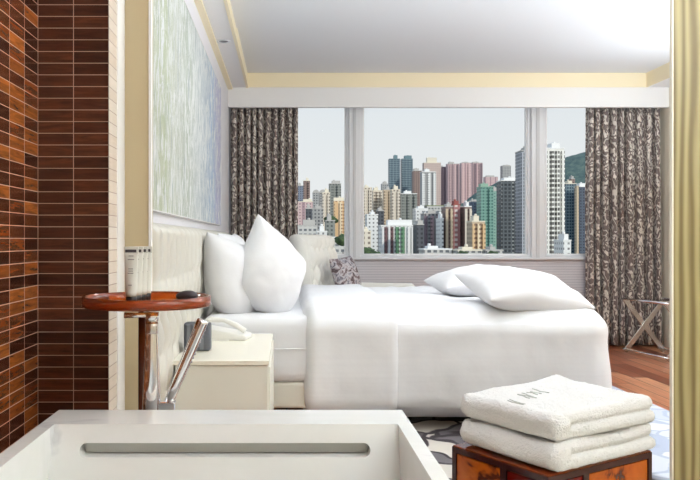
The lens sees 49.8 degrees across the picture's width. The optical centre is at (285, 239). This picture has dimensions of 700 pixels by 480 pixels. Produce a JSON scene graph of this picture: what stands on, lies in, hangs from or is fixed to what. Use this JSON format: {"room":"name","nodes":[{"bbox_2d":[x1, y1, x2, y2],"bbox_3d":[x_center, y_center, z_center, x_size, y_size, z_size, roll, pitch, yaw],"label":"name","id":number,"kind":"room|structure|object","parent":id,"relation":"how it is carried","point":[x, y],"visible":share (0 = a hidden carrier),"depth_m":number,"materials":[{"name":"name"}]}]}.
{"room":"hotel room","nodes":[
{"label":"hotel room","id":0,"kind":"room"},
{"bbox_2d":[0,0,37,453],"bbox_3d":[-0.872,-0.200,0.700,0.156,2.500,3.400,0,0,0],"label":"wall","id":1,"kind":"structure","parent":0,"point":[18,18],"depth_m":2.23,"materials":[{"name":"orange tile"}]},
{"bbox_2d":[38,0,107,424],"bbox_3d":[-0.758,-0.325,2.455,0.383,2.750,0.110,0,0,0],"label":"wall","id":2,"kind":"structure","parent":0,"point":[72,34],"depth_m":2.40,"materials":[{"name":"brown tile"}]},
{"bbox_2d":[108,0,116,409],"bbox_3d":[-0.566,-0.150,2.451,0.002,2.400,0.117,0,0,0],"label":"trim","id":3,"kind":"structure","parent":2,"relation":"attached to","point":[112,4],"depth_m":2.44,"materials":[{"name":"white paint"}]},
{"bbox_2d":[117,0,124,409],"bbox_3d":[-0.756,-0.325,2.565,0.387,2.750,0.110,0,0,0],"label":"door frame","id":4,"kind":"structure","parent":2,"relation":"attached to","point":[120,3],"depth_m":2.55,"materials":[{"name":"white paint"}]},
{"bbox_2d":[125,0,152,409],"bbox_3d":[-0.715,-0.325,2.660,0.471,2.750,0.080,0,0,0],"label":"wall","id":5,"kind":"structure","parent":0,"point":[136,11],"depth_m":2.62,"materials":[{"name":"beige paint"}]},
{"bbox_2d":[149,0,151,290],"bbox_3d":[-0.474,-0.325,2.627,0.009,2.750,0.025,0,0,0],"label":"trim","id":6,"kind":"structure","parent":5,"relation":"attached to","point":[150,1],"depth_m":2.62,"materials":[{"name":"white paint"}]},
{"bbox_2d":[223,0,248,87],"bbox_3d":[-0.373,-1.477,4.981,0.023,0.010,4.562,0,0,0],"label":"trim","id":7,"kind":"structure","parent":5,"relation":"attached to","point":[225,1],"depth_m":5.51,"materials":[{"name":"beige paint"}]},
{"bbox_2d":[153,0,229,233],"bbox_3d":[-0.707,-0.325,5.250,0.287,2.750,5.100,0,0,0],"label":"wall","id":8,"kind":"structure","parent":0,"point":[160,218],"depth_m":6.55,"materials":[{"name":"white paint"}]},
{"bbox_2d":[153,0,220,225],"bbox_3d":[-0.551,-0.698,4.580,0.024,1.155,3.330,0,0,0],"label":"painting","id":9,"kind":"object","parent":8,"relation":"attached to","point":[186,85],"visible":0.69,"depth_m":3.96,"materials":[{"name":"paint"}]},
{"bbox_2d":[153,223,230,399],"bbox_3d":[-0.513,0.479,4.615,0.096,1.102,3.750,0,0,0],"label":"headboard","id":10,"kind":"object","parent":8,"relation":"attached to","point":[178,251],"visible":0.31,"depth_m":3.25,"materials":[{"name":"beige fabric"}]},
{"bbox_2d":[194,0,232,88],"bbox_3d":[-0.540,-1.471,4.990,0.045,0.018,4.580,0,0,0],"label":"crown molding","id":11,"kind":"structure","parent":8,"relation":"attached to","point":[199,4],"depth_m":5.47,"materials":[{"name":"beige paint"}]},
{"bbox_2d":[349,108,359,257],"bbox_3d":[0.688,-0.611,7.576,0.111,1.578,0.168,0,0,0],"label":"trim","id":12,"kind":"structure","parent":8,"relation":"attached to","point":[354,113],"depth_m":7.50,"materials":[{"name":"white paint"}]},
{"bbox_2d":[531,108,543,257],"bbox_3d":[2.520,-0.611,7.576,0.130,1.578,0.168,0,0,0],"label":"trim","id":13,"kind":"structure","parent":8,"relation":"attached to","point":[537,114],"depth_m":7.50,"materials":[{"name":"white paint"}]},
{"bbox_2d":[202,0,245,87],"bbox_3d":[-0.471,-1.550,4.990,0.183,0.140,4.580,0,0,0],"label":"ceiling","id":14,"kind":"structure","parent":0,"point":[215,9],"depth_m":5.48,"materials":[{"name":"white paint"}]},
{"bbox_2d":[230,108,230,233],"bbox_3d":[-0.600,-0.606,7.625,0.200,1.588,0.250,0,0,0],"label":"wall","id":15,"kind":"structure","parent":0,"point":[230,108],"depth_m":7.50,"materials":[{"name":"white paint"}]},
{"bbox_2d":[228,87,668,107],"bbox_3d":[1.579,-1.455,7.305,4.283,0.330,0.050,0,0,0],"label":"curtain pelmet","id":16,"kind":"structure","parent":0,"point":[251,97],"depth_m":7.28,"materials":[{"name":"white paint"}]},
{"bbox_2d":[248,73,645,86],"bbox_3d":[1.560,-1.551,7.274,3.864,0.138,0.012,0,0,0],"label":"trim","id":17,"kind":"structure","parent":16,"relation":"attached to","point":[254,79],"depth_m":7.27,"materials":[{"name":"beige paint"}]},
{"bbox_2d":[230,0,669,27],"bbox_3d":[1.560,-1.605,4.120,3.880,0.030,3.000,0,0,0],"label":"ceiling","id":18,"kind":"structure","parent":0,"point":[246,13],"depth_m":5.24,"materials":[{"name":"white paint"}]},
{"bbox_2d":[237,28,669,72],"bbox_3d":[1.460,-1.685,5.150,4.720,0.130,5.300,0,0,0],"label":"ceiling","id":19,"kind":"structure","parent":0,"point":[265,50],"depth_m":6.38,"materials":[{"name":"white paint"}]},
{"bbox_2d":[354,260,585,298],"bbox_3d":[1.510,0.619,7.625,4.420,0.862,0.250,0,0,0],"label":"wall","id":20,"kind":"structure","parent":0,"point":[570,272],"depth_m":7.50,"materials":[{"name":"paint"}]},
{"bbox_2d":[337,108,348,257],"bbox_3d":[0.066,-0.611,7.565,1.132,1.578,0.070,0,0,0],"label":"window frame","id":21,"kind":"structure","parent":20,"relation":"attached to","point":[346,110],"depth_m":7.53,"materials":[{"name":"white"}]},
{"bbox_2d":[360,108,530,257],"bbox_3d":[1.599,-0.611,7.565,1.712,1.578,0.070,0,0,0],"label":"window","id":22,"kind":"structure","parent":20,"relation":"attached to","point":[527,111],"depth_m":7.53,"materials":[{"name":"white"}]},
{"bbox_2d":[338,258,584,259],"bbox_3d":[1.550,0.186,7.510,4.100,0.017,0.100,0,0,0],"label":"sill","id":23,"kind":"structure","parent":20,"relation":"attached to","point":[338,258],"depth_m":7.46,"materials":[{"name":"white"}]},
{"bbox_2d":[544,108,584,257],"bbox_3d":[3.092,-0.611,7.565,1.015,1.578,0.070,0,0,0],"label":"window","id":24,"kind":"structure","parent":20,"relation":"attached to","point":[546,255],"depth_m":7.53,"materials":[{"name":"white metal"}]},
{"bbox_2d":[274,345,669,410],"bbox_3d":[1.460,1.100,5.180,4.720,0.100,5.240,0,0,0],"label":"floor","id":25,"kind":"structure","parent":0,"point":[633,372],"depth_m":5.94,"materials":[{"name":"brown wood"}]},
{"bbox_2d":[173,334,273,409],"bbox_3d":[-0.268,0.775,3.555,0.405,0.550,0.910,0,0,0],"label":"nightstand","id":26,"kind":"object","parent":25,"relation":"on","point":[232,375],"visible":0.47,"depth_m":3.11,"materials":[{"name":"white paint"}]},
{"bbox_2d":[184,322,211,350],"bbox_3d":[-0.400,0.436,3.398,0.120,0.128,0.064,0,0,4],"label":"speaker","id":27,"kind":"object","parent":26,"relation":"on","point":[206,342],"visible":0.64,"depth_m":3.37},
{"bbox_2d":[204,317,251,340],"bbox_3d":[-0.303,0.443,3.768,0.225,0.114,0.204,0,0,10],"label":"telephone","id":28,"kind":"object","parent":26,"relation":"on","point":[219,333],"visible":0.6,"depth_m":3.74,"materials":[{"name":"white plastic"}]},
{"bbox_2d":[289,234,413,286],"bbox_3d":[0.594,0.500,6.690,0.975,1.100,0.770,0,0,21],"label":"armchair","id":29,"kind":"object","parent":25,"relation":"on","point":[316,250],"visible":0.27,"depth_m":6.59,"materials":[{"name":"white fabric"}]},
{"bbox_2d":[329,256,360,284],"bbox_3d":[0.531,0.315,6.640,0.196,0.346,0.366,0,0,30],"label":"cushion","id":30,"kind":"object","parent":29,"relation":"on","point":[344,270],"visible":0.66,"depth_m":6.54,"materials":[{"name":"fabric"}]},
{"bbox_2d":[407,386,669,479],"bbox_3d":[1.240,1.044,4.105,2.180,0.011,2.890,0,0,0],"label":"rug","id":31,"kind":"object","parent":25,"relation":"on","point":[439,434],"visible":0.02,"depth_m":3.94,"materials":[{"name":"carpet"}]},
{"bbox_2d":[206,297,601,407],"bbox_3d":[0.641,0.724,5.030,2.208,0.627,1.948,0,0,0],"label":"bed","id":32,"kind":"object","parent":31,"relation":"on","point":[288,328],"visible":0.12,"depth_m":4.07,"materials":[{"name":"white fabric"}]},
{"bbox_2d":[204,232,255,313],"bbox_3d":[-0.288,0.212,4.405,0.312,0.521,0.539,0,0,24],"label":"pillow","id":33,"kind":"object","parent":32,"relation":"on","point":[223,257],"visible":0.61,"depth_m":4.20,"materials":[{"name":"white fabric"}]},
{"bbox_2d":[217,233,244,244],"bbox_3d":[-0.331,0.190,5.150,0.272,0.475,0.623,0,0,8],"label":"pillow","id":34,"kind":"object","parent":32,"relation":"on","point":[234,237],"visible":0.2,"depth_m":5.00,"materials":[{"name":"white fabric"}]},
{"bbox_2d":[242,214,305,312],"bbox_3d":[-0.078,0.155,4.463,0.335,0.623,0.595,0,0,17],"label":"pillow","id":35,"kind":"object","parent":32,"relation":"on","point":[274,271],"visible":0.8,"depth_m":4.29,"materials":[{"name":"white fabric"}]},
{"bbox_2d":[299,284,611,416],"bbox_3d":[0.943,0.671,5.032,1.756,0.688,2.092,0,0,0],"label":"duvet","id":36,"kind":"object","parent":32,"relation":"on","point":[360,355],"visible":0.71,"depth_m":4.03,"materials":[{"name":"white fabric"}]},
{"bbox_2d":[424,264,497,296],"bbox_3d":[1.270,0.272,4.920,0.621,0.226,0.439,0,0,-8],"label":"pillow","id":37,"kind":"object","parent":36,"relation":"on","point":[446,282],"visible":0.48,"depth_m":4.80,"materials":[{"name":"white fabric"}]},
{"bbox_2d":[455,266,595,310],"bbox_3d":[1.365,0.290,4.330,0.648,0.278,0.485,0,0,-12],"label":"pillow","id":38,"kind":"object","parent":32,"relation":"on","point":[508,288],"visible":0.95,"depth_m":4.15,"materials":[{"name":"white fabric"}]},
{"bbox_2d":[622,297,669,361],"bbox_3d":[3.414,0.795,6.745,0.404,0.520,0.697,0,0,-12],"label":"luggage rack","id":39,"kind":"object","parent":25,"relation":"on","point":[660,302],"visible":0.71,"depth_m":7.01,"materials":[{"name":"silver metal"}]},
{"bbox_2d":[647,78,669,87],"bbox_3d":[3.610,-1.550,4.940,0.220,0.140,4.680,0,0,0],"label":"ceiling","id":40,"kind":"structure","parent":0,"point":[665,83],"depth_m":7.14,"materials":[{"name":"white paint"}]},
{"bbox_2d":[646,62,669,86],"bbox_3d":[3.496,-1.550,4.936,0.008,0.140,4.672,0,0,0],"label":"trim","id":41,"kind":"structure","parent":40,"relation":"attached to","point":[661,73],"depth_m":7.03,"materials":[{"name":"beige paint"}]},
{"bbox_2d":[660,87,669,347],"bbox_3d":[3.780,-0.325,5.150,0.120,2.750,5.300,0,0,0],"label":"wall","id":42,"kind":"structure","parent":0,"point":[664,112],"depth_m":7.35,"materials":[{"name":"beige paint"}]},
{"bbox_3d":[1.579,-1.510,7.540,4.283,0.220,0.420,0,0,0],"label":"ceiling","id":43,"kind":"structure","parent":0,"visible":0},
{"bbox_3d":[1.570,-1.320,7.410,4.240,0.020,0.030,0,0,0],"label":"rail","id":44,"kind":"object","parent":43,"relation":"attached to","visible":0},
{"bbox_2d":[231,108,297,241],"bbox_3d":[-0.211,-0.140,7.394,0.670,2.340,0.113,0,0,0],"label":"curtain","id":45,"kind":"object","parent":44,"relation":"hanging from","point":[264,141],"visible":0.45,"depth_m":7.37,"materials":[{"name":"brown fabric"}]},
{"bbox_2d":[585,108,662,344],"bbox_3d":[3.334,-0.140,7.387,0.749,2.340,0.124,0,0,0],"label":"curtain","id":46,"kind":"object","parent":44,"relation":"hanging from","point":[623,154],"visible":0.86,"depth_m":7.36,"materials":[{"name":"brown fabric"}]},
{"bbox_3d":[0.725,1.100,0.730,3.350,0.100,3.660,0,0,0],"label":"floor","id":47,"kind":"structure","parent":0,"visible":0},
{"bbox_2d":[81,291,210,409],"bbox_3d":[-0.405,0.606,2.190,0.372,0.888,0.372,0,0,0],"label":"tray table","id":48,"kind":"object","parent":47,"relation":"on","point":[160,300],"visible":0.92,"depth_m":2.09,"materials":[{"name":"brown wood"}]},
{"bbox_2d":[124,247,138,299],"bbox_3d":[-0.433,0.100,2.100,0.033,0.163,0.034,0,0,45],"label":"toiletry tube","id":49,"kind":"object","parent":48,"relation":"on","point":[130,253],"visible":0.95,"depth_m":2.09,"materials":[{"name":"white plastic"}]},
{"bbox_2d":[136,247,142,299],"bbox_3d":[-0.427,0.100,2.142,0.033,0.163,0.034,0,0,45],"label":"toiletry tube","id":50,"kind":"object","parent":48,"relation":"on","point":[140,255],"visible":0.41,"depth_m":2.14,"materials":[{"name":"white plastic"}]},
{"bbox_2d":[134,246,147,299],"bbox_3d":[-0.422,0.100,2.184,0.033,0.163,0.034,0,0,45],"label":"toiletry tube","id":51,"kind":"object","parent":48,"relation":"on","point":[145,248],"visible":0.44,"depth_m":2.18,"materials":[{"name":"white plastic"}]},
{"bbox_2d":[146,246,152,299],"bbox_3d":[-0.416,0.100,2.226,0.033,0.163,0.034,0,0,45],"label":"toiletry tube","id":52,"kind":"object","parent":48,"relation":"on","point":[150,248],"visible":0.42,"depth_m":2.22,"materials":[{"name":"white plastic"}]},
{"bbox_2d":[176,290,199,298],"bbox_3d":[-0.286,0.164,2.190,0.072,0.034,0.040,0,0,0],"label":"pouch","id":53,"kind":"object","parent":48,"relation":"on","point":[188,294],"visible":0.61,"depth_m":2.18,"materials":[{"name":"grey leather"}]},
{"bbox_2d":[124,311,207,409],"bbox_3d":[-0.332,0.625,2.080,0.232,0.851,0.100,0,0,0],"label":"faucet","id":54,"kind":"object","parent":47,"relation":"on","point":[152,400],"visible":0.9,"depth_m":2.06,"materials":[{"name":"silver metal"}]},
{"bbox_2d":[0,410,449,479],"bbox_3d":[-0.147,0.750,1.120,0.913,0.600,1.740,0,0,0],"label":"bathtub","id":55,"kind":"object","parent":47,"relation":"on","point":[69,444],"visible":1,"depth_m":1.81,"materials":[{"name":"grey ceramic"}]},
{"bbox_2d":[452,442,651,479],"bbox_3d":[0.760,0.823,2.153,0.440,0.454,0.340,0,0,-32],"label":"side table","id":56,"kind":"object","parent":47,"relation":"on","point":[469,461],"visible":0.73,"depth_m":2.06,"materials":[{"name":"red wood"}]},
{"bbox_2d":[460,418,655,471],"bbox_3d":[0.774,0.553,2.151,0.447,0.085,0.355,0,0,-32],"label":"bath towel","id":57,"kind":"object","parent":56,"relation":"on","point":[563,455],"visible":0.57,"depth_m":2.01,"materials":[{"name":"white fabric"}]},
{"bbox_2d":[461,374,654,440],"bbox_3d":[0.775,0.474,2.156,0.438,0.091,0.354,0,0,-32],"label":"bath towel","id":58,"kind":"object","parent":57,"relation":"on","point":[556,407],"visible":1,"depth_m":2.06,"materials":[{"name":"white fabric"}]},
{"label":"outside","id":59,"kind":"structure","parent":0,"visible":0},
{"bbox_3d":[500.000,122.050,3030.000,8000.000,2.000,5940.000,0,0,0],"label":"city","id":60,"kind":"object","parent":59,"visible":0},
{"bbox_2d":[298,198,312,224],"bbox_3d":[29.120,28.901,1130.800,23.000,184.298,22.200,0,0,0],"label":"tower","id":61,"kind":"structure","parent":60,"relation":"on","point":[302,205],"depth_m":1120.13,"materials":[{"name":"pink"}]},
{"bbox_2d":[303,178,309,198],"bbox_3d":[37.627,3.385,1369.850,12.387,235.331,24.100,0,0,0],"label":"tower","id":62,"kind":"structure","parent":60,"relation":"on","point":[306,183],"depth_m":1359.74,"materials":[{"name":"beige"}]},
{"bbox_2d":[298,218,316,234],"bbox_3d":[21.099,49.526,746.800,19.245,143.047,22.200,0,0,0],"label":"tower","id":63,"kind":"structure","parent":60,"relation":"on","point":[308,227],"depth_m":736.03,"materials":[{"name":"grey concrete"}]},
{"bbox_2d":[312,190,318,207],"bbox_3d":[51.200,17.564,1290.800,10.840,206.971,22.200,0,0,0],"label":"tower","id":64,"kind":"structure","parent":60,"relation":"on","point":[315,193],"depth_m":1279.85,"materials":[{"name":"grey concrete"}]},
{"bbox_2d":[312,205,322,230],"bbox_3d":[39.285,38.303,938.800,13.592,165.494,22.200,0,0,0],"label":"tower","id":65,"kind":"structure","parent":60,"relation":"on","point":[317,212],"depth_m":927.94,"materials":[{"name":"grey concrete"}]},
{"bbox_2d":[322,188,329,230],"bbox_3d":[54.955,24.749,1033.850,10.840,192.601,24.100,0,0,0],"label":"tower","id":66,"kind":"structure","parent":60,"relation":"on","point":[326,194],"depth_m":1023.63,"materials":[{"name":"beige concrete"}]},
{"bbox_2d":[325,214,334,236],"bbox_3d":[47.467,46.248,810.800,10.200,149.603,22.200,0,0,0],"label":"tower","id":67,"kind":"structure","parent":60,"relation":"on","point":[329,224],"depth_m":799.93,"materials":[{"name":"grey concrete"}]},
{"bbox_2d":[329,180,340,214],"bbox_3d":[78.800,11.857,1209.850,19.000,218.386,24.100,0,0,0],"label":"tower","id":68,"kind":"structure","parent":60,"relation":"on","point":[335,186],"depth_m":1197.92,"materials":[{"name":"grey concrete"}]},
{"bbox_2d":[333,196,343,236],"bbox_3d":[70.400,32.225,969.850,18.520,177.649,24.100,0,0,0],"label":"tower","id":69,"kind":"structure","parent":60,"relation":"on","point":[338,203],"depth_m":959.97,"materials":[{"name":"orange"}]},
{"bbox_2d":[334,233,343,253],"bbox_3d":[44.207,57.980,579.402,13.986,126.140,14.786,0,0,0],"label":"tree","id":70,"kind":"object","parent":60,"relation":"on","point":[339,240],"visible":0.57,"depth_m":575.33,"materials":[{"name":"green plant"}]},
{"bbox_2d":[364,226,370,247],"bbox_3d":[68.693,54.658,650.800,8.280,132.783,22.200,0,0,0],"label":"tower","id":71,"kind":"structure","parent":60,"relation":"on","point":[367,234],"depth_m":639.95,"materials":[{"name":"beige concrete"}]},
{"bbox_2d":[364,185,371,226],"bbox_3d":[113.013,21.690,1049.850,13.080,198.719,24.100,0,0,0],"label":"tower","id":72,"kind":"structure","parent":60,"relation":"on","point":[367,190],"depth_m":1037.72,"materials":[{"name":"beige concrete"}]},
{"bbox_2d":[365,210,377,251],"bbox_3d":[95.957,43.884,842.800,12.803,154.332,22.200,0,0,0],"label":"tower","id":73,"kind":"structure","parent":60,"relation":"on","point":[371,220],"depth_m":832.00,"materials":[{"name":"white concrete"}]},
{"bbox_2d":[372,186,382,213],"bbox_3d":[130.163,22.139,1073.850,14.077,197.822,24.100,0,0,0],"label":"tower","id":74,"kind":"structure","parent":60,"relation":"on","point":[377,195],"depth_m":1063.63,"materials":[{"name":"beige concrete"}]},
{"bbox_2d":[376,207,383,224],"bbox_3d":[113.493,40.304,906.800,7.768,161.492,22.200,0,0,0],"label":"tower","id":75,"kind":"structure","parent":60,"relation":"on","point":[379,211],"depth_m":896.10,"materials":[{"name":"grey concrete"}]},
{"bbox_2d":[382,186,390,224],"bbox_3d":[151.947,20.069,1129.850,13.293,201.962,24.100,0,0,0],"label":"tower","id":76,"kind":"structure","parent":60,"relation":"on","point":[386,192],"depth_m":1117.67,"materials":[{"name":"grey concrete"}]},
{"bbox_2d":[388,155,399,188],"bbox_3d":[278.400,-49.451,1933.200,27.480,341.001,27.000,0,0,0],"label":"tower","id":77,"kind":"structure","parent":60,"relation":"on","point":[393,164],"depth_m":1919.88,"materials":[{"name":"teal glass"}]},
{"bbox_2d":[390,185,399,219],"bbox_3d":[150.187,22.461,1033.850,11.523,197.178,24.100,0,0,0],"label":"tower","id":78,"kind":"structure","parent":60,"relation":"on","point":[395,192],"depth_m":1022.38,"materials":[{"name":"beige concrete"}]},
{"bbox_2d":[378,218,412,253],"bbox_3d":[115.200,49.104,778.150,36.440,143.892,23.500,0,0,0],"label":"tower","id":79,"kind":"structure","parent":60,"relation":"on","point":[395,237],"depth_m":766.85,"materials":[{"name":"white concrete"}]},
{"bbox_2d":[400,155,412,192],"bbox_3d":[313.374,-49.846,1949.200,28.478,341.792,27.000,0,0,0],"label":"tower","id":80,"kind":"structure","parent":60,"relation":"on","point":[406,164],"depth_m":1935.88,"materials":[{"name":"teal glass"}]},
{"bbox_2d":[400,190,416,224],"bbox_3d":[183.680,22.807,1129.850,24.493,196.487,24.100,0,0,0],"label":"tower","id":81,"kind":"structure","parent":60,"relation":"on","point":[408,200],"depth_m":1119.58,"materials":[{"name":"white concrete"}]},
{"bbox_2d":[412,168,421,205],"bbox_3d":[281.067,-17.036,1610.800,18.733,276.171,22.200,0,0,0],"label":"tower","id":82,"kind":"structure","parent":60,"relation":"on","point":[416,172],"depth_m":1599.82,"materials":[{"name":"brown concrete"}]},
{"bbox_2d":[413,219,423,253],"bbox_3d":[129.597,50.022,734.000,7.543,142.056,22.200,0,0,0],"label":"tower","id":83,"kind":"structure","parent":60,"relation":"on","point":[418,228],"depth_m":723.21,"materials":[{"name":"grey concrete"}]},
{"bbox_2d":[412,205,427,223],"bbox_3d":[173.760,37.802,969.850,16.600,166.496,24.100,0,0,0],"label":"tower","id":84,"kind":"structure","parent":60,"relation":"on","point":[418,210],"depth_m":959.97,"materials":[{"name":"white concrete"}]},
{"bbox_2d":[420,168,435,205],"bbox_3d":[274.560,-8.798,1449.850,27.480,259.697,24.100,0,0,0],"label":"tower","id":85,"kind":"structure","parent":60,"relation":"on","point":[427,177],"depth_m":1437.92,"materials":[{"name":"white concrete"}]},
{"bbox_2d":[420,209,438,247],"bbox_3d":[161.963,43.113,841.850,18.349,155.874,24.100,0,0,0],"label":"tower","id":86,"kind":"structure","parent":60,"relation":"on","point":[429,218],"depth_m":831.39,"materials":[{"name":"grey concrete"}]},
{"bbox_2d":[422,157,440,204],"bbox_3d":[359.413,-41.864,1850.800,42.307,325.829,22.200,0,0,0],"label":"tower","id":87,"kind":"structure","parent":60,"relation":"on","point":[431,163],"depth_m":1840.03,"materials":[{"name":"beige"}]},
{"bbox_2d":[424,205,443,211],"bbox_3d":[225.493,34.588,1156.000,30.467,172.923,72.600,0,0,0],"label":"tower","id":88,"kind":"structure","parent":60,"relation":"on","point":[430,207],"depth_m":1120.13,"materials":[{"name":"white concrete"}]},
{"bbox_2d":[419,243,451,253],"bbox_3d":[116.736,61.824,586.800,22.104,118.452,22.200,0,0,0],"label":"building","id":89,"kind":"structure","parent":60,"relation":"on","point":[428,249],"depth_m":576.03,"materials":[{"name":"white concrete"}]},
{"bbox_2d":[436,212,443,247],"bbox_3d":[164.472,45.524,802.800,4.296,151.053,22.200,0,0,0],"label":"tower","id":90,"kind":"structure","parent":60,"relation":"on","point":[439,221],"depth_m":794.49,"materials":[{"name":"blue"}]},
{"bbox_2d":[441,166,445,204],"bbox_3d":[431.253,-43.917,2089.850,28.333,329.933,24.100,0,0,0],"label":"tower","id":91,"kind":"structure","parent":60,"relation":"on","point":[443,169],"depth_m":2077.91,"materials":[{"name":"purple concrete"}]},
{"bbox_2d":[441,202,452,248],"bbox_3d":[173.867,39.999,809.850,8.067,162.101,24.100,0,0,0],"label":"tower","id":92,"kind":"structure","parent":60,"relation":"on","point":[446,210],"depth_m":799.93,"materials":[{"name":"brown concrete"}]},
{"bbox_2d":[446,162,459,203],"bbox_3d":[457.387,-47.379,2057.850,33.368,336.859,24.100,0,0,0],"label":"tower","id":93,"kind":"structure","parent":60,"relation":"on","point":[452,170],"depth_m":2045.70,"materials":[{"name":"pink concrete"}]},
{"bbox_2d":[451,199,460,248],"bbox_3d":[184.062,38.203,818.800,7.818,165.694,22.200,0,0,0],"label":"tower","id":94,"kind":"structure","parent":60,"relation":"on","point":[456,206],"depth_m":807.98,"materials":[{"name":"red concrete"}]},
{"bbox_2d":[460,161,471,203],"bbox_3d":[500.587,-49.059,2089.850,28.333,340.219,24.100,0,0,0],"label":"tower","id":95,"kind":"structure","parent":60,"relation":"on","point":[465,167],"depth_m":2077.91,"materials":[{"name":"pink concrete"}]},
{"bbox_2d":[460,201,471,246],"bbox_3d":[194.240,39.197,809.850,7.853,163.706,24.100,0,0,0],"label":"tower","id":96,"kind":"structure","parent":60,"relation":"on","point":[465,210],"depth_m":804.24,"materials":[{"name":"white"}]},
{"bbox_2d":[452,244,482,253],"bbox_3d":[137.387,62.120,570.800,18.520,117.860,22.200,0,0,0],"label":"tower","id":97,"kind":"structure","parent":60,"relation":"on","point":[466,248],"depth_m":561.59,"materials":[{"name":"beige concrete"}]},
{"bbox_2d":[467,198,476,215],"bbox_3d":[280.747,29.144,1129.850,18.520,183.812,24.100,0,0,0],"label":"tower","id":98,"kind":"structure","parent":60,"relation":"on","point":[473,202],"depth_m":1120.13,"materials":[{"name":"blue concrete"}]},
{"bbox_2d":[466,214,485,248],"bbox_3d":[184.800,47.749,729.850,13.080,146.603,24.100,0,0,0],"label":"tower","id":99,"kind":"structure","parent":60,"relation":"on","point":[476,229],"depth_m":720.04,"materials":[{"name":"beige concrete"}]},
{"bbox_2d":[471,161,482,194],"bbox_3d":[539.264,-50.887,2121.850,28.760,343.874,24.100,0,0,0],"label":"tower","id":100,"kind":"structure","parent":60,"relation":"on","point":[477,168],"depth_m":2109.61,"materials":[{"name":"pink concrete"}]},
{"bbox_2d":[476,182,492,246],"bbox_3d":[278.373,20.222,1049.850,17.933,201.657,24.100,0,0,0],"label":"tower","id":101,"kind":"structure","parent":60,"relation":"on","point":[484,192],"depth_m":1040.01,"materials":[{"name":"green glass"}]},
{"bbox_2d":[483,175,497,185],"bbox_3d":[657.600,-44.010,2410.800,42.200,330.120,22.200,0,0,0],"label":"tower","id":102,"kind":"structure","parent":60,"relation":"on","point":[490,180],"depth_m":2399.85,"materials":[{"name":"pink concrete"}]},
{"bbox_2d":[482,244,503,253],"bbox_3d":[155.680,62.087,570.800,13.293,117.926,22.200,0,0,0],"label":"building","id":103,"kind":"structure","parent":60,"relation":"on","point":[500,251],"depth_m":561.59,"materials":[{"name":"white concrete"}]},
{"bbox_2d":[493,186,495,248],"bbox_3d":[303.840,21.465,1090.800,12.120,199.169,22.200,0,0,0],"label":"tower","id":104,"kind":"structure","parent":60,"relation":"on","point":[494,187],"depth_m":1080.12,"materials":[{"name":"grey concrete"}]},
{"bbox_2d":[496,176,514,253],"bbox_3d":[269.099,22.017,906.800,23.896,198.065,22.200,0,0,0],"label":"tower","id":105,"kind":"structure","parent":60,"relation":"on","point":[505,188],"depth_m":896.10,"materials":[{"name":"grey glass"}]},
{"bbox_2d":[500,164,510,179],"bbox_3d":[612.213,-44.861,2090.800,24.173,331.822,22.200,0,0,0],"label":"tower","id":106,"kind":"structure","parent":60,"relation":"on","point":[505,170],"depth_m":2079.94,"materials":[{"name":"grey concrete"}]},
{"bbox_2d":[515,146,523,253],"bbox_3d":[257.333,9.710,809.850,12.867,222.680,24.100,0,0,0],"label":"tower","id":107,"kind":"structure","parent":60,"relation":"on","point":[519,155],"depth_m":806.80,"materials":[{"name":"grey concrete"}]},
{"bbox_2d":[547,142,564,253],"bbox_3d":[246.763,14.710,697.850,17.112,212.681,24.100,0,0,0],"label":"tower","id":108,"kind":"structure","parent":60,"relation":"on","point":[555,154],"depth_m":685.73,"materials":[{"name":"white concrete"}]},
{"bbox_2d":[553,232,571,253],"bbox_3d":[228.000,57.033,618.800,6.680,128.034,22.200,0,0,0],"label":"tower","id":109,"kind":"structure","parent":60,"relation":"on","point":[562,245],"depth_m":612.43,"materials":[{"name":"white concrete"}]},
{"bbox_2d":[565,180,576,253],"bbox_3d":[437.760,13.804,1162.800,17.496,214.492,22.200,0,0,0],"label":"tower","id":110,"kind":"structure","parent":60,"relation":"on","point":[569,186],"depth_m":1152.02,"materials":[{"name":"teal glass"}]},
{"bbox_2d":[565,152,584,183],"bbox_3d":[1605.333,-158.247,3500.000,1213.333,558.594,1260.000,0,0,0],"label":"hill","id":111,"kind":"structure","parent":60,"relation":"on","point":[574,164],"depth_m":3303.52,"materials":[{"name":"green plant"}]},
{"bbox_2d":[575,185,578,253],"bbox_3d":[418.325,21.268,1079.400,3.467,199.564,9.000,0,0,0],"label":"tower","id":112,"kind":"structure","parent":60,"relation":"on","point":[576,186],"depth_m":1075.38,"materials":[{"name":"grey concrete"}]},
{"bbox_2d":[574,182,584,253],"bbox_3d":[447.627,16.906,1130.800,19.267,208.288,22.200,0,0,0],"label":"tower","id":113,"kind":"structure","parent":60,"relation":"on","point":[581,185],"depth_m":1120.13,"materials":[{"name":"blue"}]},
{"bbox_3d":[2.860,-0.325,2.490,1.720,2.750,0.120,0,0,0],"label":"wall partition","id":114,"kind":"structure","parent":0,"visible":0},
{"bbox_2d":[670,0,699,479],"bbox_3d":[1.629,-0.145,2.454,0.745,2.370,0.027,0,0,0],"label":"curtain","id":115,"kind":"object","parent":114,"relation":"attached to","point":[684,14],"visible":1,"depth_m":2.44,"materials":[{"name":"yellow fabric"}]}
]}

